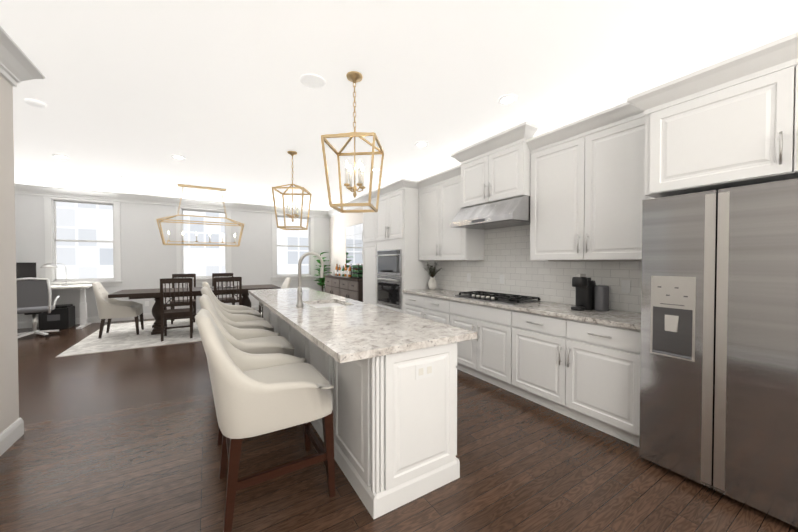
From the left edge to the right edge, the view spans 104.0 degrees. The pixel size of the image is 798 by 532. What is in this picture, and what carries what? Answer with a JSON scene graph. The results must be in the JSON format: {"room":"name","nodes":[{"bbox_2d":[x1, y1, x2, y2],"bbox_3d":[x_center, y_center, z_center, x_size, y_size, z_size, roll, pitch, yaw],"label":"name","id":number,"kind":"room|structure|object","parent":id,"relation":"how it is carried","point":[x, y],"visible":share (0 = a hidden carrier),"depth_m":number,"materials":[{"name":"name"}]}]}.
{"room":"kitchen and dining room","nodes":[
{"label":"kitchen and dining room","id":0,"kind":"room"},
{"bbox_2d":[0,75,18,433],"bbox_3d":[-2.812,-0.061,-1.065,3.375,2.900,6.120,-1,1,-32],"label":"wall","id":1,"kind":"structure","parent":0,"point":[9,401],"depth_m":2.33,"materials":[{"name":"paint"}]},
{"bbox_2d":[0,417,23,455],"bbox_3d":[-2.834,1.266,2.226,0.018,0.140,0.530,-1,1,-32],"label":"baseboard","id":2,"kind":"structure","parent":1,"relation":"attached to","point":[11,434],"depth_m":2.32,"materials":[{"name":"paint"}]},
{"bbox_2d":[0,26,44,86],"bbox_3d":[-1.352,-1.437,-0.109,0.135,0.180,6.255,-1,1,-32],"label":"crown molding","id":3,"kind":"structure","parent":1,"relation":"attached to","point":[17,65],"depth_m":2.29,"materials":[{"name":"paint"}]},
{"bbox_2d":[15,194,329,321],"bbox_3d":[-5.563,-0.203,7.710,7.900,2.900,0.150,-1,1,-32],"label":"wall","id":4,"kind":"structure","parent":0,"point":[148,259],"depth_m":7.42,"materials":[{"name":"paint"}]},
{"bbox_2d":[43,196,122,285],"bbox_3d":[-6.886,-0.501,6.840,1.250,1.905,0.185,-1,1,-32],"label":"window","id":5,"kind":"structure","parent":4,"relation":"in","point":[83,240],"depth_m":6.86,"materials":[{"name":"white"}]},
{"bbox_2d":[17,305,261,328],"bbox_3d":[-5.519,1.178,7.661,7.900,0.140,0.018,-1,1,-32],"label":"baseboard","id":6,"kind":"structure","parent":4,"relation":"attached to","point":[24,324],"depth_m":6.93,"materials":[{"name":"paint"}]},
{"bbox_2d":[15,184,329,217],"bbox_3d":[-5.488,-1.560,7.567,7.900,0.180,0.135,-1,1,-32],"label":"crown molding","id":7,"kind":"structure","parent":4,"relation":"attached to","point":[19,188],"depth_m":7.31,"materials":[{"name":"paint"}]},
{"bbox_2d":[175,206,231,283],"bbox_3d":[-4.987,-0.520,8.010,1.250,1.905,0.185,-1,1,-32],"label":"window","id":8,"kind":"structure","parent":4,"relation":"in","point":[203,261],"depth_m":8.04,"materials":[{"name":"white"}]},
{"bbox_2d":[271,213,315,280],"bbox_3d":[-3.106,-0.539,9.169,1.250,1.905,0.185,-1,1,-32],"label":"window","id":9,"kind":"structure","parent":4,"relation":"in","point":[293,247],"depth_m":9.21,"materials":[{"name":"white"}]},
{"bbox_2d":[0,0,787,210],"bbox_3d":[-2.402,-1.620,2.558,8.300,0.100,12.300,-1,1,-32],"label":"ceiling","id":10,"kind":"structure","parent":0,"point":[217,93],"depth_m":2.60,"materials":[{"name":"paint"}]},
{"bbox_2d":[24,98,46,108],"bbox_3d":[-3.496,-1.557,3.000,0.138,0.040,0.138,-1,1,-41],"label":"recessed light","id":11,"kind":"object","parent":10,"relation":"in","point":[31,102],"depth_m":2.97,"materials":[{"name":"white"}]},
{"bbox_2d":[52,154,69,158],"bbox_3d":[-4.931,-1.597,4.547,0.174,0.011,0.174,1,1,31],"label":"recessed light","id":12,"kind":"object","parent":10,"relation":"in","point":[56,155],"depth_m":4.53,"materials":[{"name":"white"}]},
{"bbox_2d":[171,155,185,158],"bbox_3d":[-3.232,-1.597,4.572,0.174,0.011,0.174,-1,1,-41],"label":"recessed light","id":13,"kind":"object","parent":10,"relation":"in","point":[175,156],"depth_m":4.55,"materials":[{"name":"white"}]},
{"bbox_2d":[156,184,243,246],"bbox_3d":[-4.059,-1.027,6.457,1.500,1.209,0.420,-1,1,-32],"label":"linear chandelier","id":14,"kind":"object","parent":10,"relation":"hanging from","point":[190,186],"visible":1,"depth_m":6.39,"materials":[{"name":"gold metal"}]},
{"bbox_2d":[272,151,311,229],"bbox_3d":[-1.498,-1.060,4.388,0.427,1.076,0.427,0,1,-2],"label":"pendant lantern","id":15,"kind":"object","parent":10,"relation":"hanging from","point":[303,189],"visible":1,"depth_m":4.37,"materials":[{"name":"gold metal"}]},
{"bbox_2d":[300,74,325,87],"bbox_3d":[-0.731,-1.567,2.649,0.209,0.008,0.209,0,1,19],"label":"recessed light","id":16,"kind":"object","parent":10,"relation":"in","point":[312,80],"depth_m":2.64,"materials":[{"name":"white"}]},
{"bbox_2d":[321,71,383,212],"bbox_3d":[-0.367,-1.019,2.582,0.427,1.100,0.427,0,1,6],"label":"pendant lantern","id":17,"kind":"object","parent":10,"relation":"hanging from","point":[355,77],"visible":1,"depth_m":2.55,"materials":[{"name":"gold metal"}]},
{"bbox_2d":[415,141,427,146],"bbox_3d":[0.297,-1.589,4.069,0.174,0.011,0.174,1,1,31],"label":"recessed light","id":18,"kind":"object","parent":10,"relation":"in","point":[421,143],"depth_m":4.04,"materials":[{"name":"white"}]},
{"bbox_2d":[498,94,517,103],"bbox_3d":[1.026,-1.571,2.944,0.174,0.011,0.174,1,1,31],"label":"recessed light","id":19,"kind":"object","parent":10,"relation":"in","point":[509,98],"depth_m":2.93,"materials":[{"name":"white"}]},
{"bbox_2d":[0,310,797,531],"bbox_3d":[-2.402,1.355,2.605,8.300,0.050,12.300,-1,1,-32],"label":"floor","id":20,"kind":"structure","parent":0,"point":[120,441],"depth_m":2.03,"materials":[{"name":"brown wood"}]},
{"bbox_2d":[16,277,60,339],"bbox_3d":[-6.560,0.737,5.597,0.662,1.087,0.692,-1,1,-32],"label":"office chair","id":21,"kind":"object","parent":20,"relation":"on","point":[33,298],"visible":0.69,"depth_m":5.46,"materials":[{"name":"white plastic"}]},
{"bbox_2d":[38,304,74,330],"bbox_3d":[-6.984,1.039,6.375,0.420,0.460,0.385,-1,1,-32],"label":"paper shredder","id":22,"kind":"object","parent":20,"relation":"on","point":[62,316],"visible":0.83,"depth_m":6.25,"materials":[{"name":"black plastic"}]},
{"bbox_2d":[50,284,91,328],"bbox_3d":[-7.142,0.842,6.219,1.530,0.860,0.680,-1,1,-32],"label":"desk","id":23,"kind":"object","parent":20,"relation":"on","point":[83,310],"visible":0.65,"depth_m":6.48,"materials":[{"name":"wood"}]},
{"bbox_2d":[16,263,36,278],"bbox_3d":[-7.546,0.172,6.112,0.600,0.480,0.180,-1,1,-32],"label":"monitor","id":24,"kind":"object","parent":23,"relation":"on","point":[25,270],"visible":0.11,"depth_m":6.18,"materials":[{"name":"black plastic"}]},
{"bbox_2d":[40,263,70,285],"bbox_3d":[-7.031,0.172,6.394,0.446,0.471,0.246,-1,1,-32],"label":"desk lamp","id":25,"kind":"object","parent":23,"relation":"on","point":[49,265],"visible":1,"depth_m":6.33,"materials":[{"name":"silver metal"}]},
{"bbox_2d":[55,312,261,357],"bbox_3d":[-4.016,1.260,6.520,3.660,0.011,2.680,-1,1,-32],"label":"rug","id":26,"kind":"object","parent":20,"relation":"on","point":[121,336],"visible":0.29,"depth_m":5.47,"materials":[{"name":"white fabric"}]},
{"bbox_2d":[92,282,143,338],"bbox_3d":[-5.216,0.780,5.795,0.675,0.970,0.640,-1,1,-32],"label":"chair","id":27,"kind":"object","parent":26,"relation":"on","point":[109,309],"visible":1,"depth_m":5.60,"materials":[{"name":"fabric"}]},
{"bbox_2d":[160,278,193,341],"bbox_3d":[-3.950,0.738,5.566,0.460,1.062,0.539,-1,1,-32],"label":"dining chair","id":28,"kind":"object","parent":26,"relation":"on","point":[165,315],"visible":1,"depth_m":5.42,"materials":[{"name":"brown wood"}]},
{"bbox_2d":[171,274,195,323],"bbox_3d":[-4.831,0.715,6.995,0.460,1.062,0.539,-1,1,-32],"label":"dining chair","id":29,"kind":"object","parent":26,"relation":"on","point":[184,276],"visible":0.56,"depth_m":7.11,"materials":[{"name":"brown wood"}]},
{"bbox_2d":[108,284,280,334],"bbox_3d":[-4.042,0.862,6.497,2.800,0.785,1.060,-1,1,-32],"label":"dining table","id":30,"kind":"object","parent":26,"relation":"on","point":[145,294],"visible":0.58,"depth_m":6.03,"materials":[{"name":"brown wood"}]},
{"bbox_2d":[212,282,235,288],"bbox_3d":[-3.744,0.375,6.673,0.440,0.180,0.200,-1,1,-32],"label":"decor","id":31,"kind":"object","parent":30,"relation":"on","point":[225,287],"visible":0.65,"depth_m":6.66,"materials":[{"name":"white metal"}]},
{"bbox_2d":[212,273,234,304],"bbox_3d":[-4.167,0.708,7.404,0.460,1.062,0.539,-1,1,-32],"label":"dining chair","id":32,"kind":"object","parent":26,"relation":"on","point":[222,275],"visible":0.29,"depth_m":7.55,"materials":[{"name":"brown wood"}]},
{"bbox_2d":[214,277,241,304],"bbox_3d":[-3.286,0.731,5.975,0.460,1.062,0.539,-1,1,-32],"label":"dining chair","id":33,"kind":"object","parent":26,"relation":"on","point":[225,279],"visible":0.5,"depth_m":5.78,"materials":[{"name":"brown wood"}]},
{"bbox_2d":[259,277,290,317],"bbox_3d":[-2.871,0.757,7.241,0.675,0.970,0.640,-1,1,-32],"label":"chair","id":34,"kind":"object","parent":26,"relation":"on","point":[286,283],"visible":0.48,"depth_m":7.27,"materials":[{"name":"fabric"}]},
{"bbox_2d":[202,282,260,317],"bbox_3d":[-2.267,0.756,4.241,0.695,1.095,0.650,-1,1,-32],"label":"bar stool","id":35,"kind":"object","parent":20,"relation":"on","point":[236,309],"visible":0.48,"depth_m":4.24,"materials":[{"name":"fabric"}]},
{"bbox_2d":[201,286,273,331],"bbox_3d":[-1.780,0.768,3.449,0.695,1.095,0.650,-1,1,-32],"label":"bar stool","id":36,"kind":"object","parent":20,"relation":"on","point":[243,321],"visible":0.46,"depth_m":3.38,"materials":[{"name":"fabric"}]},
{"bbox_2d":[199,294,294,445],"bbox_3d":[-1.292,0.781,2.658,0.695,1.095,0.650,-1,1,-32],"label":"bar stool","id":37,"kind":"object","parent":20,"relation":"on","point":[256,341],"visible":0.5,"depth_m":2.52,"materials":[{"name":"fabric"}]},
{"bbox_2d":[195,309,334,531],"bbox_3d":[-0.804,0.794,1.866,0.695,1.095,0.650,-1,1,-32],"label":"bar stool","id":38,"kind":"object","parent":20,"relation":"on","point":[256,394],"visible":1,"depth_m":1.62,"materials":[{"name":"fabric"}]},
{"bbox_2d":[314,252,331,290],"bbox_3d":[-2.244,0.411,9.156,0.612,1.627,0.618,-1,1,-32],"label":"fiddle leaf fig","id":39,"kind":"object","parent":20,"relation":"on","point":[322,282],"visible":0.42,"depth_m":9.10,"materials":[{"name":"plant"}]},
{"bbox_2d":[324,275,362,301],"bbox_3d":[-1.307,0.759,7.899,0.462,0.970,2.310,-1,1,-32],"label":"buffet","id":40,"kind":"object","parent":20,"relation":"on","point":[349,288],"visible":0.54,"depth_m":7.44,"materials":[{"name":"brown wood"}]},
{"bbox_2d":[332,264,362,278],"bbox_3d":[-1.290,0.109,7.853,0.320,0.330,1.900,-1,1,-32],"label":"bottles","id":41,"kind":"object","parent":40,"relation":"on","point":[353,271],"visible":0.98,"depth_m":7.50,"materials":[{"name":"multicoloured glass"}]},
{"bbox_2d":[263,304,459,518],"bbox_3d":[-0.889,0.879,3.450,0.609,0.873,3.876,-1,1,-32],"label":"kitchen island","id":42,"kind":"object","parent":20,"relation":"on","point":[390,375],"depth_m":1.81,"materials":[{"name":"paint"}]},
{"bbox_2d":[248,288,476,363],"bbox_3d":[-0.933,0.422,3.443,0.925,0.040,3.970,-1,1,-32],"label":"island countertop","id":43,"kind":"structure","parent":42,"relation":"on","point":[356,330],"depth_m":2.14,"materials":[{"name":"grey stone"}]},
{"bbox_2d":[296,252,323,307],"bbox_3d":[-0.896,0.131,3.174,0.282,0.550,0.128,-1,1,-32],"label":"faucet","id":44,"kind":"object","parent":43,"relation":"on","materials":[{"name":"silver metal"}]},
{"bbox_2d":[312,300,339,307],"bbox_3d":[-0.779,0.547,3.381,0.434,0.232,0.604,-1,1,-32],"label":"sink","id":45,"kind":"object","parent":43,"relation":"in","point":[323,303],"depth_m":3.56,"materials":[{"name":"white ceramic"}]},
{"bbox_2d":[362,194,373,304],"bbox_3d":[-0.308,-0.042,6.106,0.634,2.630,0.560,-1,1,-32],"label":"tall cabinet","id":46,"kind":"object","parent":20,"relation":"on","point":[368,217],"depth_m":5.96,"materials":[{"name":"paint"}]},
{"bbox_2d":[374,178,434,312],"bbox_3d":[0.088,-0.031,5.463,0.634,2.630,0.949,-1,1,-32],"label":"tall cabinet","id":47,"kind":"object","parent":20,"relation":"on","point":[393,265],"depth_m":5.09,"materials":[{"name":"paint"}]},
{"bbox_2d":[404,293,447,323],"bbox_3d":[0.627,0.860,4.610,0.628,0.874,1.088,-1,1,-32],"label":"base cabinet","id":48,"kind":"object","parent":20,"relation":"on","point":[435,309],"depth_m":4.39,"materials":[{"name":"paint"}]},
{"bbox_2d":[402,288,640,330],"bbox_3d":[1.162,0.417,3.711,0.653,0.040,3.169,-1,1,-32],"label":"countertop","id":49,"kind":"structure","parent":48,"relation":"on","point":[622,319],"depth_m":2.87,"materials":[{"name":"stone"}]},
{"bbox_2d":[422,262,442,289],"bbox_3d":[0.540,0.157,4.938,0.299,0.437,0.319,-1,1,-32],"label":"vase","id":50,"kind":"object","parent":49,"relation":"on","point":[432,283],"visible":1,"depth_m":4.94,"materials":[{"name":"ceramic"}]},
{"bbox_2d":[453,291,540,304],"bbox_3d":[1.142,0.370,3.740,0.480,0.050,0.920,-1,1,-32],"label":"cooktop","id":51,"kind":"object","parent":49,"relation":"in","point":[509,299],"visible":1,"depth_m":3.56,"materials":[{"name":"metal"}]},
{"bbox_2d":[571,274,608,310],"bbox_3d":[1.760,0.241,2.890,0.273,0.335,0.262,-1,1,-32],"label":"coffee maker","id":52,"kind":"object","parent":49,"relation":"on","point":[591,294],"visible":1,"depth_m":2.88,"materials":[{"name":"black plastic"}]},
{"bbox_2d":[448,300,507,390],"bbox_3d":[1.161,0.874,3.743,0.628,0.874,0.950,-1,1,-32],"label":"base cabinet","id":53,"kind":"object","parent":20,"relation":"on","point":[485,357],"depth_m":3.50,"materials":[{"name":"paint"}]},
{"bbox_2d":[508,310,640,446],"bbox_3d":[1.707,0.889,2.858,0.628,0.874,1.130,-1,1,-32],"label":"base cabinet","id":54,"kind":"object","parent":20,"relation":"on","point":[587,373],"depth_m":2.60,"materials":[{"name":"paint"}]},
{"bbox_2d":[639,178,797,527],"bbox_3d":[2.180,0.451,1.902,0.758,1.780,0.920,-1,1,-32],"label":"fridge","id":55,"kind":"object","parent":20,"relation":"on","point":[719,356],"visible":1,"depth_m":1.76,"materials":[{"name":"metal"}]},
{"bbox_2d":[330,120,641,274],"bbox_3d":[1.025,-0.154,4.693,0.150,2.900,12.300,-1,1,-32],"label":"wall","id":56,"kind":"structure","parent":0,"point":[340,223],"depth_m":8.85,"materials":[{"name":"paint"}]},
{"bbox_2d":[326,198,362,216],"bbox_3d":[-1.198,-1.568,8.005,0.135,0.180,3.610,-1,1,-32],"label":"crown molding","id":57,"kind":"structure","parent":56,"relation":"attached to","point":[332,212],"depth_m":8.55,"materials":[{"name":"paint"}]},
{"bbox_2d":[346,223,363,267],"bbox_3d":[-1.116,-0.437,7.992,0.026,1.240,1.270,-1,1,-32],"label":"wall mirror","id":58,"kind":"object","parent":56,"relation":"attached to","point":[354,244],"visible":0.77,"depth_m":8.01,"materials":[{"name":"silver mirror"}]},
{"bbox_2d":[450,195,529,229],"bbox_3d":[1.165,-0.616,3.721,0.620,0.262,0.946,-1,1,-32],"label":"range hood","id":59,"kind":"object","parent":56,"relation":"attached to","point":[510,212],"visible":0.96,"depth_m":3.49,"materials":[{"name":"metal"}]},
{"bbox_2d":[435,225,641,312],"bbox_3d":[1.433,-0.048,3.871,0.016,0.882,3.169,-1,1,-32],"label":"backsplash","id":60,"kind":"structure","parent":56,"relation":"attached to","point":[507,265],"depth_m":3.71,"materials":[{"name":"tile"}]},
{"bbox_2d":[417,75,662,259],"bbox_3d":[1.209,-0.763,3.725,0.538,1.388,3.156,-1,1,-32],"label":"upper cabinet","id":61,"kind":"object","parent":56,"relation":"attached to","point":[577,178],"visible":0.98,"depth_m":3.01,"materials":[{"name":"paint"}]},
{"bbox_2d":[375,0,797,189],"bbox_3d":[1.301,-1.524,3.755,0.342,0.130,6.250,-1,1,-32],"label":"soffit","id":62,"kind":"structure","parent":56,"relation":"attached to","point":[780,15],"depth_m":2.34,"materials":[{"name":"paint"}]},
{"bbox_2d":[627,20,797,197],"bbox_3d":[2.272,-0.957,1.792,0.753,0.938,1.375,-1,1,-32],"label":"upper cabinet","id":63,"kind":"object","parent":56,"relation":"attached to","point":[725,118],"visible":1,"depth_m":1.83,"materials":[{"name":"paint"}]}
]}

